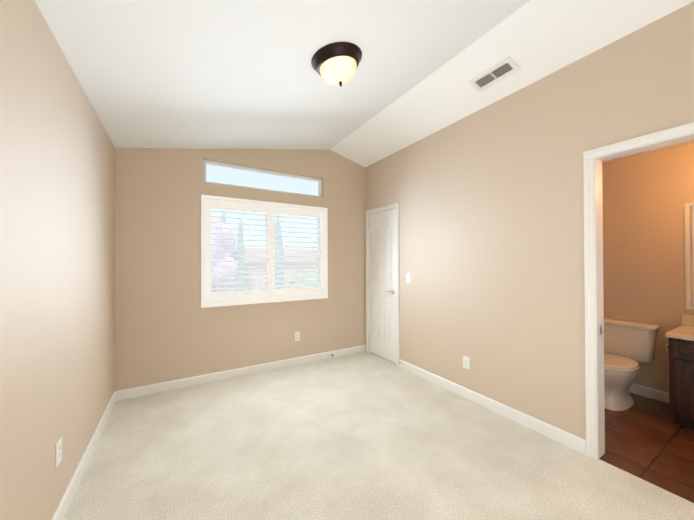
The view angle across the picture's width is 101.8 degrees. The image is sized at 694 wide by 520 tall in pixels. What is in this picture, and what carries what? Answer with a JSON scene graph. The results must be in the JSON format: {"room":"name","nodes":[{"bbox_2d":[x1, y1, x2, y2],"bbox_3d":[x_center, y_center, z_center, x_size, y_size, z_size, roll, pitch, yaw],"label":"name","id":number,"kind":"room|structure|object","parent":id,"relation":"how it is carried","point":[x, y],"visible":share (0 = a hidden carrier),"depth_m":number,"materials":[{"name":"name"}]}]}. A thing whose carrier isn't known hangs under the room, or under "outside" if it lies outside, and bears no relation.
{"room":"empty bedroom","nodes":[
{"label":"empty bedroom","id":0,"kind":"room"},
{"bbox_2d":[0,0,114,519],"bbox_3d":[-1.194,0.120,0.860,0.120,2.445,4.601,0,0,-31],"label":"wall","id":1,"kind":"structure","parent":0,"point":[57,249],"depth_m":1.32,"materials":[{"name":"beige paint"}]},
{"bbox_2d":[55,437,61,466],"bbox_3d":[-1.467,0.977,1.438,0.008,0.116,0.072,0,0,-31],"label":"electrical outlet","id":2,"kind":"object","parent":1,"relation":"attached to","point":[58,452],"visible":1,"depth_m":1.43,"materials":[{"name":"white plastic"}]},
{"bbox_2d":[51,390,118,519],"bbox_3d":[-1.123,1.295,0.869,0.013,0.095,4.321,0,0,-31],"label":"baseboard","id":3,"kind":"structure","parent":1,"relation":"attached to","point":[63,506],"depth_m":1.78,"materials":[{"name":"white paint"}]},
{"bbox_2d":[114,148,365,390],"bbox_3d":[-1.024,-0.090,3.554,3.184,2.902,0.160,0,0,-31],"label":"wall","id":4,"kind":"structure","parent":0,"point":[168,327],"depth_m":3.10,"materials":[{"name":"beige paint"}]},
{"bbox_2d":[119,345,365,400],"bbox_3d":[-0.962,1.313,3.478,2.914,0.095,0.013,0,0,-31],"label":"baseboard","id":5,"kind":"structure","parent":4,"relation":"attached to","point":[134,392],"depth_m":3.23,"materials":[{"name":"white paint"}]},
{"bbox_2d":[204,160,321,288],"bbox_3d":[-1.003,-0.322,3.601,1.493,1.630,0.065,0,0,-31],"label":"window frames","id":6,"kind":"structure","parent":4,"relation":"in","point":[220,164],"depth_m":3.58,"materials":[{"name":"white"}]},
{"bbox_2d":[201,195,327,307],"bbox_3d":[-0.947,-0.097,3.513,1.549,1.241,0.066,0,0,-31],"label":"window shutters","id":7,"kind":"object","parent":6,"relation":"attached to","point":[269,294],"visible":1,"depth_m":3.45,"materials":[{"name":"white wood"}]},
{"bbox_2d":[295,332,299,340],"bbox_3d":[-0.645,0.995,3.674,0.072,0.116,0.008,0,0,-31],"label":"electrical outlet","id":8,"kind":"object","parent":4,"relation":"attached to","point":[297,336],"visible":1,"depth_m":3.67,"materials":[{"name":"white plastic"}]},
{"bbox_2d":[35,0,693,166],"bbox_3d":[0.720,-1.377,2.023,4.596,0.642,4.601,0,0,-31],"label":"ceiling","id":9,"kind":"structure","parent":0,"point":[212,74],"depth_m":1.91,"materials":[{"name":"white paint"}]},
{"bbox_2d":[311,42,361,86],"bbox_3d":[-0.070,-1.310,1.943,0.347,0.214,0.354,0,0,-31],"label":"lamp","id":10,"kind":"object","parent":9,"relation":"attached to","point":[336,63],"visible":1,"depth_m":1.86,"materials":[{"name":"brown metal"}]},
{"bbox_2d":[468,56,520,91],"bbox_3d":[1.167,-1.470,2.250,0.162,0.048,0.341,0,0,-31],"label":"ceiling vent","id":11,"kind":"object","parent":9,"relation":"in","point":[508,66],"visible":1,"depth_m":2.23,"materials":[{"name":"white plastic"}]},
{"bbox_2d":[63,351,693,519],"bbox_3d":[0.077,1.394,1.612,3.076,0.100,4.601,0,0,-31],"label":"floor carpet","id":12,"kind":"object","parent":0,"point":[364,435],"visible":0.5,"depth_m":1.89,"materials":[{"name":"beige carpet"}]},
{"bbox_2d":[365,2,693,439],"bbox_3d":[1.433,-0.032,2.438,0.120,2.755,4.601,0,0,-31],"label":"wall","id":13,"kind":"structure","parent":0,"point":[489,198],"depth_m":2.32,"materials":[{"name":"beige paint"}]},
{"bbox_2d":[368,208,395,363],"bbox_3d":[0.475,0.338,3.909,0.088,2.019,0.609,0,0,-31],"label":"closet door","id":14,"kind":"structure","parent":13,"relation":"in","point":[382,281],"depth_m":3.90,"materials":[{"name":"white paint"}]},
{"bbox_2d":[365,202,399,366],"bbox_3d":[0.524,0.312,3.934,0.140,2.094,0.725,0,0,-31],"label":"door frame","id":15,"kind":"structure","parent":13,"relation":"attached to","point":[383,208],"depth_m":3.71,"materials":[{"name":"white paint"}]},
{"bbox_2d":[406,273,409,282],"bbox_3d":[0.747,0.221,3.451,0.013,0.116,0.072,0,0,-31],"label":"light switch","id":16,"kind":"object","parent":13,"relation":"attached to","point":[407,277],"visible":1,"depth_m":3.45,"materials":[{"name":"white plastic"}]},
{"bbox_2d":[463,356,469,369],"bbox_3d":[1.165,1.004,2.757,0.008,0.116,0.072,0,0,-31],"label":"electrical outlet","id":17,"kind":"object","parent":13,"relation":"attached to","point":[466,362],"visible":1,"depth_m":2.75,"materials":[{"name":"white plastic"}]},
{"bbox_2d":[399,359,585,454],"bbox_3d":[1.158,1.301,2.765,0.013,0.095,1.909,0,0,-31],"label":"baseboard","id":18,"kind":"structure","parent":13,"relation":"attached to","point":[574,442],"depth_m":2.41,"materials":[{"name":"white paint"}]},
{"bbox_2d":[583,122,693,458],"bbox_3d":[1.931,0.292,1.608,0.158,2.091,0.882,0,0,-31],"label":"door frame","id":19,"kind":"structure","parent":13,"relation":"attached to","point":[594,306],"depth_m":1.92,"materials":[{"name":"white paint"}]},
{"bbox_2d":[599,392,693,502],"bbox_3d":[2.642,1.388,1.920,1.639,0.100,2.490,0,0,-31],"label":"floor","id":20,"kind":"structure","parent":0,"point":[647,439],"depth_m":2.04,"materials":[{"name":"brown tile"}]},
{"bbox_2d":[604,317,659,410],"bbox_3d":[2.564,0.979,2.717,0.699,0.731,0.502,0,0,-31],"label":"toilet","id":21,"kind":"object","parent":20,"relation":"on","point":[629,346],"visible":0.79,"depth_m":2.64,"materials":[{"name":"beige ceramic"}]},
{"bbox_2d":[665,314,693,428],"bbox_3d":[3.053,0.913,2.033,0.568,0.850,0.923,0,0,-31],"label":"vanity cabinet","id":22,"kind":"object","parent":20,"relation":"on","point":[681,373],"visible":1,"depth_m":2.24,"materials":[{"name":"brown wood"}]},
{"bbox_2d":[602,142,693,392],"bbox_3d":[3.289,0.029,2.321,0.120,2.620,2.490,0,0,-31],"label":"wall","id":23,"kind":"structure","parent":0,"point":[647,196],"depth_m":2.76,"materials":[{"name":"beige paint"}]},
{"bbox_2d":[629,383,668,402],"bbox_3d":[2.257,1.296,2.550,1.411,0.095,0.775,0,0,-31],"label":"baseboard","id":24,"kind":"structure","parent":23,"relation":"attached to","point":[659,395],"depth_m":2.75,"materials":[{"name":"white paint"}]},
{"bbox_2d":[684,203,693,309],"bbox_3d":[3.288,-0.037,2.187,0.016,0.956,0.866,0,0,-31],"label":"bathroom mirror","id":25,"kind":"object","parent":23,"relation":"attached to","point":[689,250],"visible":1,"depth_m":2.53,"materials":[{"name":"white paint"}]},
{"label":"outside","id":26,"kind":"structure","parent":0,"visible":0},
{"bbox_3d":[-15.542,4.808,45.369,100.000,0.200,86.079,0,0,-31],"label":"ground","id":27,"kind":"structure","parent":26,"visible":0},
{"bbox_2d":[211,215,237,291],"bbox_3d":[-4.863,1.394,10.554,1.495,6.059,1.637,0,0,-31],"label":"blossom tree","id":28,"kind":"object","parent":27,"relation":"on","point":[219,253],"depth_m":10.15,"materials":[{"name":"pink plant"}]},
{"bbox_2d":[237,219,244,290],"bbox_3d":[-10.098,0.266,26.815,0.759,8.583,0.745,0,0,-31],"label":"cypress tree","id":29,"kind":"object","parent":27,"relation":"on","point":[240,242],"depth_m":26.59,"materials":[{"name":"green plant"}]},
{"bbox_2d":[211,213,317,291],"bbox_3d":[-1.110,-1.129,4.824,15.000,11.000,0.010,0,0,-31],"label":"landscape","id":30,"kind":"structure","parent":27,"relation":"on","point":[276,268],"depth_m":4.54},
{"bbox_2d":[233,248,317,290],"bbox_3d":[-6.915,1.591,37.843,15.000,6.071,9.000,0,0,-31],"label":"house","id":31,"kind":"structure","parent":27,"relation":"on","point":[264,268],"depth_m":33.26,"materials":[{"name":"beige"}]},
{"bbox_2d":[275,218,283,288],"bbox_3d":[-3.902,0.948,15.900,0.714,7.023,0.724,0,0,-31],"label":"cypress tree","id":32,"kind":"object","parent":27,"relation":"on","point":[280,263],"depth_m":15.68,"materials":[{"name":"green plant"}]},
{"bbox_2d":[289,271,317,287],"bbox_3d":[-1.477,2.487,15.116,4.207,3.918,4.199,0,0,-31],"label":"tree","id":33,"kind":"object","parent":27,"relation":"on","point":[308,277],"depth_m":14.59,"materials":[{"name":"green plant"}]}
]}

